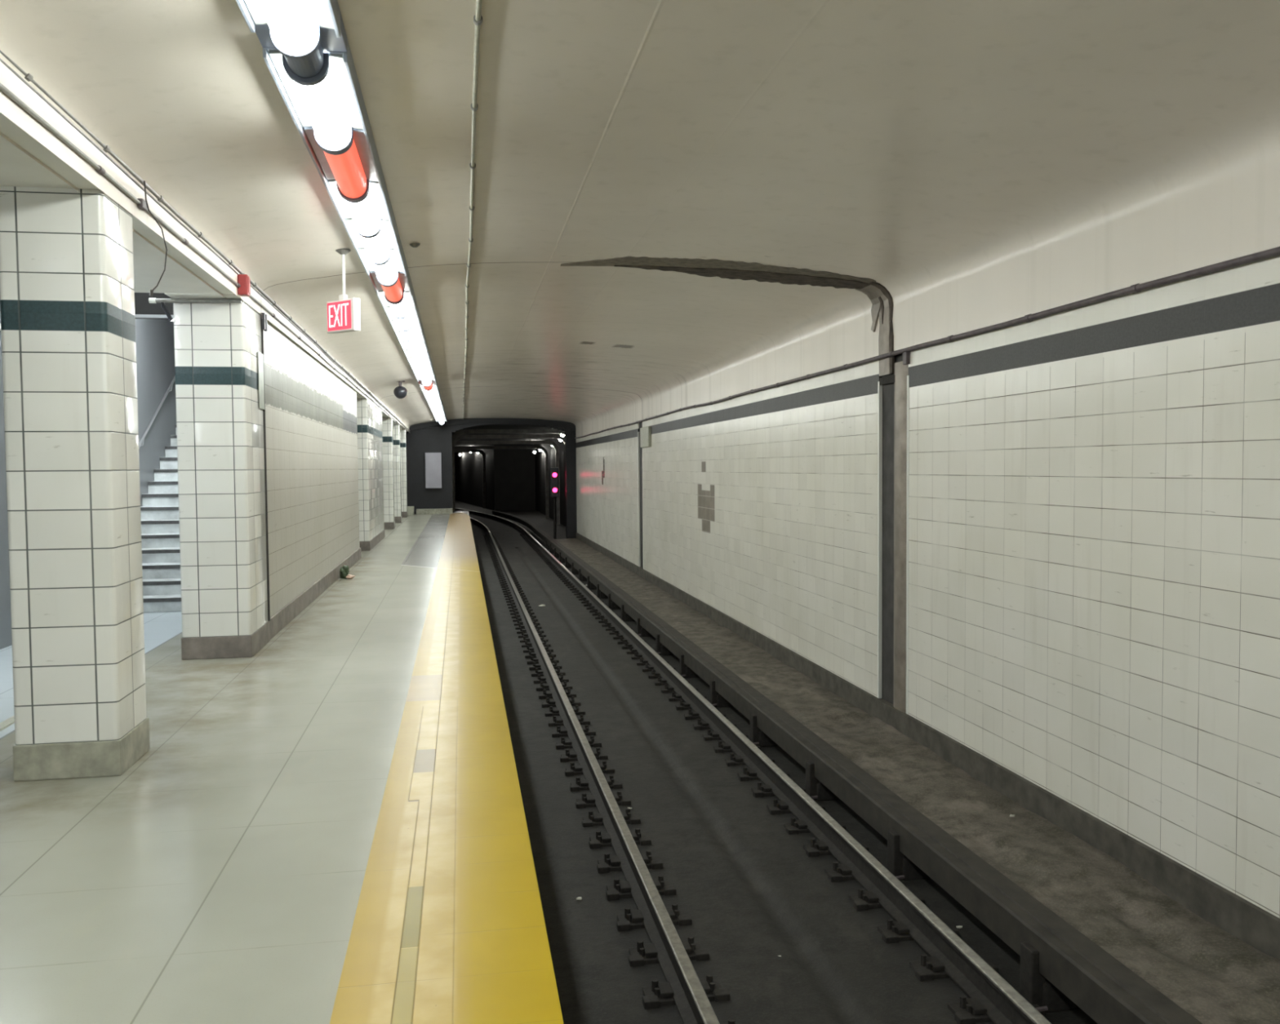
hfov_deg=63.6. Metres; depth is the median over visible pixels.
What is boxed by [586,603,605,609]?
fastener
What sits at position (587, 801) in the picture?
fastener
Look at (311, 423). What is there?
wall
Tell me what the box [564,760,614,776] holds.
fastener
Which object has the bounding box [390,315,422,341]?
tube light
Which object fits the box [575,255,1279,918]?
wall
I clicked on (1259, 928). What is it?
baseboard
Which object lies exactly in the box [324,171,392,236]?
tube light
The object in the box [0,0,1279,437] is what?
ceiling
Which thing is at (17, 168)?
ceiling
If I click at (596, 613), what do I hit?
fastener
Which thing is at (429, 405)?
tube light
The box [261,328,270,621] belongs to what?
trim
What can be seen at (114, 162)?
conduit
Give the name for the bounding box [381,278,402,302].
diffuser
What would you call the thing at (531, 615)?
fastener
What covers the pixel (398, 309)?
diffuser
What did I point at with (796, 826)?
fastener
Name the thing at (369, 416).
tiled column
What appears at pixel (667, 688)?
fastener
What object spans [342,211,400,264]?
tube light
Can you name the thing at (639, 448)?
expansion joint
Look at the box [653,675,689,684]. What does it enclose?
fastener
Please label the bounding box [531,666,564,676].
fastener
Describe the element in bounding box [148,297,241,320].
pipe
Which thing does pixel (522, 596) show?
fastener
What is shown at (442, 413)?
tube light
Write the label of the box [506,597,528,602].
fastener
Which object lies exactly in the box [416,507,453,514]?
step
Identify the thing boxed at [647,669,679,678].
fastener
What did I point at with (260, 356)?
wall panel
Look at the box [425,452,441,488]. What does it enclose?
wall panel
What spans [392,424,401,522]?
tiled column
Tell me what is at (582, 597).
fastener
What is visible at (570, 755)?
fastener
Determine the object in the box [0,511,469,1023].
floor
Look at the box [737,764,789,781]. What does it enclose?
fastener
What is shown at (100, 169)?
conduit
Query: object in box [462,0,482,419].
conduit
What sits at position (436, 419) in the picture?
tube light
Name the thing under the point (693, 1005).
rail
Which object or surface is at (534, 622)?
fastener
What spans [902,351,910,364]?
bracket
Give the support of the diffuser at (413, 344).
attached to the tube light at (414, 344)
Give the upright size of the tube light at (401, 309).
0.205 m
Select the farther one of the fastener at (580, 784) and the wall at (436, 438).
the wall at (436, 438)
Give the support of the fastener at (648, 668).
on the floor track
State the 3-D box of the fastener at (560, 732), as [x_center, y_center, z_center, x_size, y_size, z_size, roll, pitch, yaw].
[-0.709,2.326,10.938,0.460,0.105,0.185,-1,3,-10]
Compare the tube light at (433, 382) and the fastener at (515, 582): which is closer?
the tube light at (433, 382)
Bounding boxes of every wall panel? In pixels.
[257,351,264,409]
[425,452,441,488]
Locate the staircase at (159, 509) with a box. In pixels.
[140,424,181,612]
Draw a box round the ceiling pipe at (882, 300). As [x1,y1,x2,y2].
[560,256,894,376]
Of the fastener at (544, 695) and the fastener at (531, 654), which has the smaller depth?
the fastener at (544, 695)
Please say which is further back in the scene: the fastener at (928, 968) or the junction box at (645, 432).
the junction box at (645, 432)
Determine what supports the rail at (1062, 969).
on the floor track
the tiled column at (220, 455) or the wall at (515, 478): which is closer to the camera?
the tiled column at (220, 455)
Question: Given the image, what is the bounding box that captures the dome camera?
[393,380,407,398]
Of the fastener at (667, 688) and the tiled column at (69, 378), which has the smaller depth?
the tiled column at (69, 378)
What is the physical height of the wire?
0.637 m
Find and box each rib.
[451,429,564,511]
[453,440,559,524]
[453,445,549,518]
[454,434,564,444]
[454,448,485,508]
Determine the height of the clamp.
0.150 m
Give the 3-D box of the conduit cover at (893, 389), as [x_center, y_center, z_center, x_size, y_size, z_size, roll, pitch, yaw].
[2.533,0.180,9.956,0.240,3.400,0.716,-1,3,-10]
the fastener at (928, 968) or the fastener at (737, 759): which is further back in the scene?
the fastener at (737, 759)
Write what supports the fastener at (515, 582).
on the floor track
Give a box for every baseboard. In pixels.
[269,547,360,639]
[576,532,1279,959]
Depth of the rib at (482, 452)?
73.11 m
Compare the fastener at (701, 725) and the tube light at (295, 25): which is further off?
the fastener at (701, 725)
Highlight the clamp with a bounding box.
[261,312,267,331]
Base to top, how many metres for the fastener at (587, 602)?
0.105 m
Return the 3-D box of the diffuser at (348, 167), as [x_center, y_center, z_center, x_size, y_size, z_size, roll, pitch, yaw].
[-1.665,-1.946,5.813,0.164,0.118,0.949,-1,3,-10]
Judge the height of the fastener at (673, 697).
0.105 m
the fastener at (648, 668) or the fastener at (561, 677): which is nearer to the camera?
the fastener at (561, 677)
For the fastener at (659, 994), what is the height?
0.105 m
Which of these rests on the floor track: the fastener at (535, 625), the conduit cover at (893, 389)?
the fastener at (535, 625)
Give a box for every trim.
[0,715,14,730]
[134,314,173,318]
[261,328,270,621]
[409,417,575,431]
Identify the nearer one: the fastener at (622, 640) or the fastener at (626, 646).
the fastener at (626, 646)
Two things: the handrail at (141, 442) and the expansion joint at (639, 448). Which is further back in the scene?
the expansion joint at (639, 448)
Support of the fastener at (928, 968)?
on the floor track
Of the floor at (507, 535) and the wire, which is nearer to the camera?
the wire
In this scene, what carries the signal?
on the floor at (507, 535)
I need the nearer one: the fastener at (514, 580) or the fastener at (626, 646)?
the fastener at (626, 646)
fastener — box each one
[496,569,514,573]
[497,571,515,576]
[498,575,516,579]
[498,577,517,581]
[499,578,518,583]
[500,581,519,586]
[501,582,520,587]
[502,585,521,590]
[502,587,523,592]
[503,590,524,595]
[504,592,525,597]
[505,595,527,599]
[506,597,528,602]
[506,600,529,605]
[508,603,531,608]
[509,605,533,611]
[510,608,534,614]
[511,612,536,617]
[512,615,537,622]
[514,619,539,625]
[515,622,542,629]
[516,626,543,633]
[518,631,546,637]
[520,635,548,642]
[521,640,551,647]
[523,644,553,652]
[524,649,555,657]
[526,655,559,664]
[528,661,561,670]
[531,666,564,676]
[533,673,568,683]
[536,680,572,690]
[538,688,576,698]
[541,696,580,707]
[544,705,585,716]
[547,714,590,726]
[551,724,595,737]
[555,735,601,749]
[560,747,608,762]
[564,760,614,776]
[569,774,622,791]
[575,790,631,808]
[578,595,599,599]
[581,597,603,603]
[582,808,640,826]
[583,600,606,606]
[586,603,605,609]
[589,606,613,612]
[589,827,651,848]
[591,609,616,615]
[595,613,619,618]
[596,849,662,873]
[598,616,623,622]
[601,620,627,626]
[604,623,631,630]
[605,874,676,900]
[608,627,636,634]
[613,631,640,639]
[616,902,691,931]
[617,636,645,644]
[621,640,651,648]
[626,645,655,653]
[628,935,709,966]
[631,651,662,659]
[636,657,668,665]
[641,662,675,671]
[642,973,729,1008]
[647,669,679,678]
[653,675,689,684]
[660,683,697,693]
[667,690,706,701]
[675,698,715,710]
[684,707,725,719]
[693,717,736,729]
[702,728,747,740]
[713,738,760,752]
[721,1017,735,1023]
[724,751,774,766]
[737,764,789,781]
[751,779,805,797]
[766,796,825,814]
[783,814,845,834]
[803,835,868,857]
[824,857,890,882]
[848,884,924,911]
[877,914,958,943]
[909,948,998,981]
[947,989,1044,1023]
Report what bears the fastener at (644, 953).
on the floor track
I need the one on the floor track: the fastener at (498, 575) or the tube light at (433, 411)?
the fastener at (498, 575)
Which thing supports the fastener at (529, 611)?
on the floor track
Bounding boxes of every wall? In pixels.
[0,311,176,649]
[134,292,173,319]
[263,321,359,617]
[405,423,577,538]
[454,434,565,526]
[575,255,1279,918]
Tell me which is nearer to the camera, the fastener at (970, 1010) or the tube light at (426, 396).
the fastener at (970, 1010)
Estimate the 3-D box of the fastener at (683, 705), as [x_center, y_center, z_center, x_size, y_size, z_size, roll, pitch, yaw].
[0.641,2.265,12.104,0.460,0.105,0.185,-1,3,-10]
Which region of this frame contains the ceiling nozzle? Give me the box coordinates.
[409,242,420,248]
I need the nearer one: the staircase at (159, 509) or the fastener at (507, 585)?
the staircase at (159, 509)
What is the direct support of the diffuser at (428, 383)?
attached to the tube light at (428, 383)
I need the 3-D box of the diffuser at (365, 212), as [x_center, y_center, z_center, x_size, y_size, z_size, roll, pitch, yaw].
[-1.833,-1.986,6.783,0.164,0.118,0.949,-1,3,-10]
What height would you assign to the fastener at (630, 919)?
0.105 m
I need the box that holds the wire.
[137,180,167,296]
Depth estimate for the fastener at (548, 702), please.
12.24 m
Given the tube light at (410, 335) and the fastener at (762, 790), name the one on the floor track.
the fastener at (762, 790)
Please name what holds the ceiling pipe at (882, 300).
attached to the ceiling at (984, 163)
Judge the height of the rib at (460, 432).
4.410 m
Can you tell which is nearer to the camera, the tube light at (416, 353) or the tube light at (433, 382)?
the tube light at (416, 353)
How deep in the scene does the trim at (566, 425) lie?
36.47 m
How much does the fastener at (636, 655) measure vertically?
0.105 m
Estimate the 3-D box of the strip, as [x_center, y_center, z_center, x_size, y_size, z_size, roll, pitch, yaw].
[-2.119,1.119,11.970,0.652,0.104,50.200,-1,3,-10]
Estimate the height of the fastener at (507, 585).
0.105 m
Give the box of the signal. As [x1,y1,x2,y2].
[550,466,559,538]
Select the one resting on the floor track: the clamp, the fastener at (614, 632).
the fastener at (614, 632)
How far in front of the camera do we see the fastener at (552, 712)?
11.79 m
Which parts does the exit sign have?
rod, plate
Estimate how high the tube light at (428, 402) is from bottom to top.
0.205 m
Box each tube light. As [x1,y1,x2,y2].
[235,0,340,59]
[262,37,368,152]
[299,115,382,201]
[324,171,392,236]
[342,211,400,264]
[356,242,407,285]
[367,264,412,303]
[376,286,416,318]
[383,302,419,330]
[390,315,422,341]
[395,327,425,350]
[400,337,427,358]
[404,346,430,364]
[407,352,431,371]
[410,362,433,377]
[413,368,434,382]
[415,372,435,386]
[417,377,436,390]
[419,381,438,394]
[421,387,439,397]
[423,391,439,400]
[425,394,440,403]
[426,397,441,405]
[427,400,442,408]
[428,403,443,410]
[430,403,443,413]
[431,406,444,414]
[431,409,444,417]
[433,412,444,418]
[433,413,445,420]
[435,416,446,422]
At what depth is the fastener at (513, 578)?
25.83 m
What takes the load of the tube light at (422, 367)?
attached to the ceiling at (984, 163)
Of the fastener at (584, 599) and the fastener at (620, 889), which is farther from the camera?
the fastener at (584, 599)
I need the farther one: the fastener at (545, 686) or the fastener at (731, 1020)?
the fastener at (545, 686)
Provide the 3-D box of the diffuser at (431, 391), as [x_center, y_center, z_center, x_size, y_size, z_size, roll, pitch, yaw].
[-4.359,-2.539,21.330,0.164,0.118,0.949,-1,3,-10]
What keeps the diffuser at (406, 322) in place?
attached to the tube light at (406, 323)
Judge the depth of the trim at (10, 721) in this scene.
6.42 m
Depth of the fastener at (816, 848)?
7.51 m
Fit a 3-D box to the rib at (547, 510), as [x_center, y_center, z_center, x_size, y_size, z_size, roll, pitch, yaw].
[-8.140,-1.616,57.615,6.050,4.120,0.350,-1,3,-10]
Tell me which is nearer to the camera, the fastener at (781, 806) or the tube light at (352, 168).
the tube light at (352, 168)
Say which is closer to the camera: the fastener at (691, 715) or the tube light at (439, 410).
the fastener at (691, 715)
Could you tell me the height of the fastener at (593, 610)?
0.105 m
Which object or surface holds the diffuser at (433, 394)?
attached to the tube light at (433, 394)
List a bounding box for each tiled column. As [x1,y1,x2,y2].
[0,186,150,781]
[173,297,269,659]
[356,398,384,551]
[382,417,395,528]
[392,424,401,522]
[400,428,408,517]
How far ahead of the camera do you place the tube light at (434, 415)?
32.15 m
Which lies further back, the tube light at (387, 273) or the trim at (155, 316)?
the trim at (155, 316)
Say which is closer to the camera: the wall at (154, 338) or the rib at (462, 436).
the wall at (154, 338)
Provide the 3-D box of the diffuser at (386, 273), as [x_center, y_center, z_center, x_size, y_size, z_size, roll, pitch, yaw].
[-2.170,-2.067,8.722,0.164,0.118,0.949,-1,3,-10]
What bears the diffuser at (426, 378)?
attached to the tube light at (425, 379)
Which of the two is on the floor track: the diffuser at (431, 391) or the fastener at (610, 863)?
the fastener at (610, 863)
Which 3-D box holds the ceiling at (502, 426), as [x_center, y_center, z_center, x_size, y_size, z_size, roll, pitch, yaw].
[-18.211,-4.750,72.572,21.000,0.150,74.500,-1,3,-10]
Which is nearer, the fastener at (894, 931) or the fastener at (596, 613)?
the fastener at (894, 931)
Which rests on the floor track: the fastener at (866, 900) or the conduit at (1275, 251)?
the fastener at (866, 900)
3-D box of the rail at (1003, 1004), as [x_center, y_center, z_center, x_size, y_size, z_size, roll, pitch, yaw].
[-2.809,1.475,29.085,2.469,0.175,84.082,-1,3,-12]
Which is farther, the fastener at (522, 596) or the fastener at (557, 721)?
the fastener at (522, 596)
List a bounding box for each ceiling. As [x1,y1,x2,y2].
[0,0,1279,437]
[0,111,408,431]
[451,424,559,445]
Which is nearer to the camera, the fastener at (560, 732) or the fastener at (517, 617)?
the fastener at (560, 732)
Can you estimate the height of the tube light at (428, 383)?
0.205 m
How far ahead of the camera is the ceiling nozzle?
8.45 m
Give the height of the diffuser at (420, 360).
0.118 m
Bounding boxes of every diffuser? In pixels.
[257,0,315,53]
[293,66,349,148]
[323,140,366,198]
[344,190,379,234]
[360,226,388,262]
[372,255,396,284]
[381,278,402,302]
[388,296,407,316]
[395,311,412,328]
[400,324,415,339]
[404,335,418,349]
[408,345,421,357]
[412,352,423,364]
[415,360,426,370]
[417,368,427,376]
[420,373,429,381]
[422,377,431,385]
[424,383,432,389]
[426,386,433,393]
[426,391,435,396]
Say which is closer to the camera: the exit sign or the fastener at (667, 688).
the exit sign
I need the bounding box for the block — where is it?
[407,506,413,515]
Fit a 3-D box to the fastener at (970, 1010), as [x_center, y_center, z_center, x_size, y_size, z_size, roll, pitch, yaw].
[1.820,2.549,5.311,0.460,0.105,0.185,-1,3,-10]
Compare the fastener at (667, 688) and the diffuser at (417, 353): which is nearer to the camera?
the fastener at (667, 688)
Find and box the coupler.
[254,13,346,77]
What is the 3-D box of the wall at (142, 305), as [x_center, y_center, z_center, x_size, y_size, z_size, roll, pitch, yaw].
[-4.895,-2.723,9.717,1.850,1.580,3.570,-1,3,-10]
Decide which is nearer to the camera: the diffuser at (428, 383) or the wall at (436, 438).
the diffuser at (428, 383)
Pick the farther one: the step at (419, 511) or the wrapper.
the step at (419, 511)
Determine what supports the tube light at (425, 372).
attached to the ceiling at (984, 163)
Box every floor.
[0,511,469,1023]
[455,500,565,547]
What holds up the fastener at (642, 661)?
on the floor track
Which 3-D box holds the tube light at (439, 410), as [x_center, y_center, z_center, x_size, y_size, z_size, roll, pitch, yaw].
[-5.537,-2.824,28.118,0.344,0.205,0.985,-1,3,-10]
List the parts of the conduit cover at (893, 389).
plate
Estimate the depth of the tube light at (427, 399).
25.31 m
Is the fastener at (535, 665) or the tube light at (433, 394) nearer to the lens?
the fastener at (535, 665)
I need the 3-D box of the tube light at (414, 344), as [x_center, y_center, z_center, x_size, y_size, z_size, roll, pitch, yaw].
[-3.012,-2.282,13.570,0.344,0.205,0.985,-1,3,-10]
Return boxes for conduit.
[0,49,409,431]
[0,57,409,431]
[0,82,409,432]
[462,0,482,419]
[574,246,1279,438]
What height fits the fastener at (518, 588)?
0.105 m
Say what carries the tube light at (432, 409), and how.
attached to the ceiling at (984, 163)
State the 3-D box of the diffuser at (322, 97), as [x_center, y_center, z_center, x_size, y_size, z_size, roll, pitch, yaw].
[-1.497,-1.905,4.844,0.164,0.118,0.949,-1,3,-10]
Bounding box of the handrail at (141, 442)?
[138,374,175,448]
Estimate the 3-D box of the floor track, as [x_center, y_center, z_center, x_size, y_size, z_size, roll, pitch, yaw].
[-0.428,2.314,12.213,3.250,0.052,50.000,-1,3,-10]
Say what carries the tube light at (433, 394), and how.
attached to the ceiling at (984, 163)
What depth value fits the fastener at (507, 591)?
23.11 m
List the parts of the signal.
post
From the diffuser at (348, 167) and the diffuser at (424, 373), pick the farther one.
the diffuser at (424, 373)
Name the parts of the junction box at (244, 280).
box lid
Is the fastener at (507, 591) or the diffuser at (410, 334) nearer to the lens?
the diffuser at (410, 334)
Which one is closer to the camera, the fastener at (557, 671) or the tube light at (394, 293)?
the tube light at (394, 293)
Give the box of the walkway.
[555,537,1279,1023]
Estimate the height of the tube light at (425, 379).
0.205 m
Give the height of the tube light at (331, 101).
0.205 m
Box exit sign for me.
[326,248,360,333]
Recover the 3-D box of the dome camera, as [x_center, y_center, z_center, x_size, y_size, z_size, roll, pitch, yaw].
[-4.647,-2.369,20.020,0.260,0.346,0.260,-1,3,-10]
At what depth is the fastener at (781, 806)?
8.42 m
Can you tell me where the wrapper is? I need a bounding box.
[339,564,355,578]
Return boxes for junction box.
[237,274,250,296]
[640,426,651,447]
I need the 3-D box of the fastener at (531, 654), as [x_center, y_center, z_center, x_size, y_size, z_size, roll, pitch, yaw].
[-1.496,2.136,15.466,0.460,0.105,0.185,-1,3,-10]
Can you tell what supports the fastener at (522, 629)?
on the floor track
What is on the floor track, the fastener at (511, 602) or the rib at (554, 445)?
the fastener at (511, 602)
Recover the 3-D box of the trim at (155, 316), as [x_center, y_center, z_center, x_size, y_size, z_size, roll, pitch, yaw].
[-5.228,-2.148,11.340,1.730,0.035,0.030,-1,3,-10]
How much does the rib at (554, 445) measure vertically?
4.240 m
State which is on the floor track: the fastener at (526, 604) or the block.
the fastener at (526, 604)
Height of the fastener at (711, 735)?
0.105 m
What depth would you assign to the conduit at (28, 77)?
6.30 m
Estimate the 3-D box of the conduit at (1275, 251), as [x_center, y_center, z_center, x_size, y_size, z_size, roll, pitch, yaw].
[1.951,-1.609,12.411,0.052,0.089,49.900,-1,3,-10]
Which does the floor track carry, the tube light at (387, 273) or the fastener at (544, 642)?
the fastener at (544, 642)
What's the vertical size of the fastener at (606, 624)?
0.105 m
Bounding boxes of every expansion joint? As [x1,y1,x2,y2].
[637,421,643,568]
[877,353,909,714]
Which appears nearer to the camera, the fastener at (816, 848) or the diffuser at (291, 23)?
the diffuser at (291, 23)
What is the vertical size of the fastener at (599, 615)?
0.105 m
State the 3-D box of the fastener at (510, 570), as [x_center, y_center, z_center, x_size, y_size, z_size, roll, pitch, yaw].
[-3.619,1.625,27.692,0.460,0.105,0.185,-1,3,-10]
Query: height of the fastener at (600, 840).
0.105 m
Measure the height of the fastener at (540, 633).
0.105 m
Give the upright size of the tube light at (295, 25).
0.205 m
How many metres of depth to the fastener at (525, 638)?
16.77 m
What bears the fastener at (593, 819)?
on the floor track
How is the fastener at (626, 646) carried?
on the floor track
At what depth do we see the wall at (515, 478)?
69.59 m
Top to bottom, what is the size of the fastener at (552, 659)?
0.105 m
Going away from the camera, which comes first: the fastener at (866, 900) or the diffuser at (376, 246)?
the fastener at (866, 900)
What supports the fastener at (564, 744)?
on the floor track
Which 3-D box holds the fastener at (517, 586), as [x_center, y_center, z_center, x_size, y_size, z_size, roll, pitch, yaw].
[-2.990,1.776,24.070,0.460,0.105,0.185,-1,3,-10]
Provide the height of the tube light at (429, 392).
0.205 m
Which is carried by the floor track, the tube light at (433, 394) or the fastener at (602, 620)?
the fastener at (602, 620)
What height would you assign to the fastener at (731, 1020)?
0.105 m
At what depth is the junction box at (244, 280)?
8.31 m
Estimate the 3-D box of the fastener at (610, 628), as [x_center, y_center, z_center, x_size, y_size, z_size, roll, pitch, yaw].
[-0.381,2.018,17.991,0.460,0.105,0.185,-1,3,-10]
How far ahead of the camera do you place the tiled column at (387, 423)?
26.96 m
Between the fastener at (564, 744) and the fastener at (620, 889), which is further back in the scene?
the fastener at (564, 744)
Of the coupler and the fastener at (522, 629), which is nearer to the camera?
the coupler
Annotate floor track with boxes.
[475,546,1097,1023]
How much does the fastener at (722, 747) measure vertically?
0.105 m
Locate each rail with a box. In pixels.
[455,507,1051,1023]
[469,516,719,1023]
[492,510,1202,1023]
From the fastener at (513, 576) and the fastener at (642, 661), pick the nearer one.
the fastener at (642, 661)
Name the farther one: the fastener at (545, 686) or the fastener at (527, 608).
the fastener at (527, 608)
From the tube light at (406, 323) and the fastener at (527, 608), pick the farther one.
the fastener at (527, 608)
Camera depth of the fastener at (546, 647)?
15.86 m
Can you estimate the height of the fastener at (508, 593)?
0.105 m
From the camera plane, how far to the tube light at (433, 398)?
23.37 m
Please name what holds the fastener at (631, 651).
on the floor track
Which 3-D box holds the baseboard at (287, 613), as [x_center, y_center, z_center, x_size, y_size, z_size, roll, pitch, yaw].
[-4.186,0.910,13.871,0.024,0.190,8.935,-1,3,-10]
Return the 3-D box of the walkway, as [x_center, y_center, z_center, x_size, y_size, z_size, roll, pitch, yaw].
[1.552,2.132,12.549,0.910,0.370,50.000,-1,3,-10]
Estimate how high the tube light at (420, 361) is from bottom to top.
0.205 m
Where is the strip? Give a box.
[329,512,563,1023]
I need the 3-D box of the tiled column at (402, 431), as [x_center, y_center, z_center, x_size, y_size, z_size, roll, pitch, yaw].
[-7.899,-1.275,33.773,0.510,2.896,0.512,-1,3,-10]
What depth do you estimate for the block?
35.02 m
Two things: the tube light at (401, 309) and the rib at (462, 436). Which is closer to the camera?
the tube light at (401, 309)
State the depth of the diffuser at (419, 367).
16.57 m
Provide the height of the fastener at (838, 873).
0.105 m
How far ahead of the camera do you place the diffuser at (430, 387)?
20.47 m
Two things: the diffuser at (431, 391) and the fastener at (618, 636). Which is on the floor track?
the fastener at (618, 636)
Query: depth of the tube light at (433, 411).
30.25 m

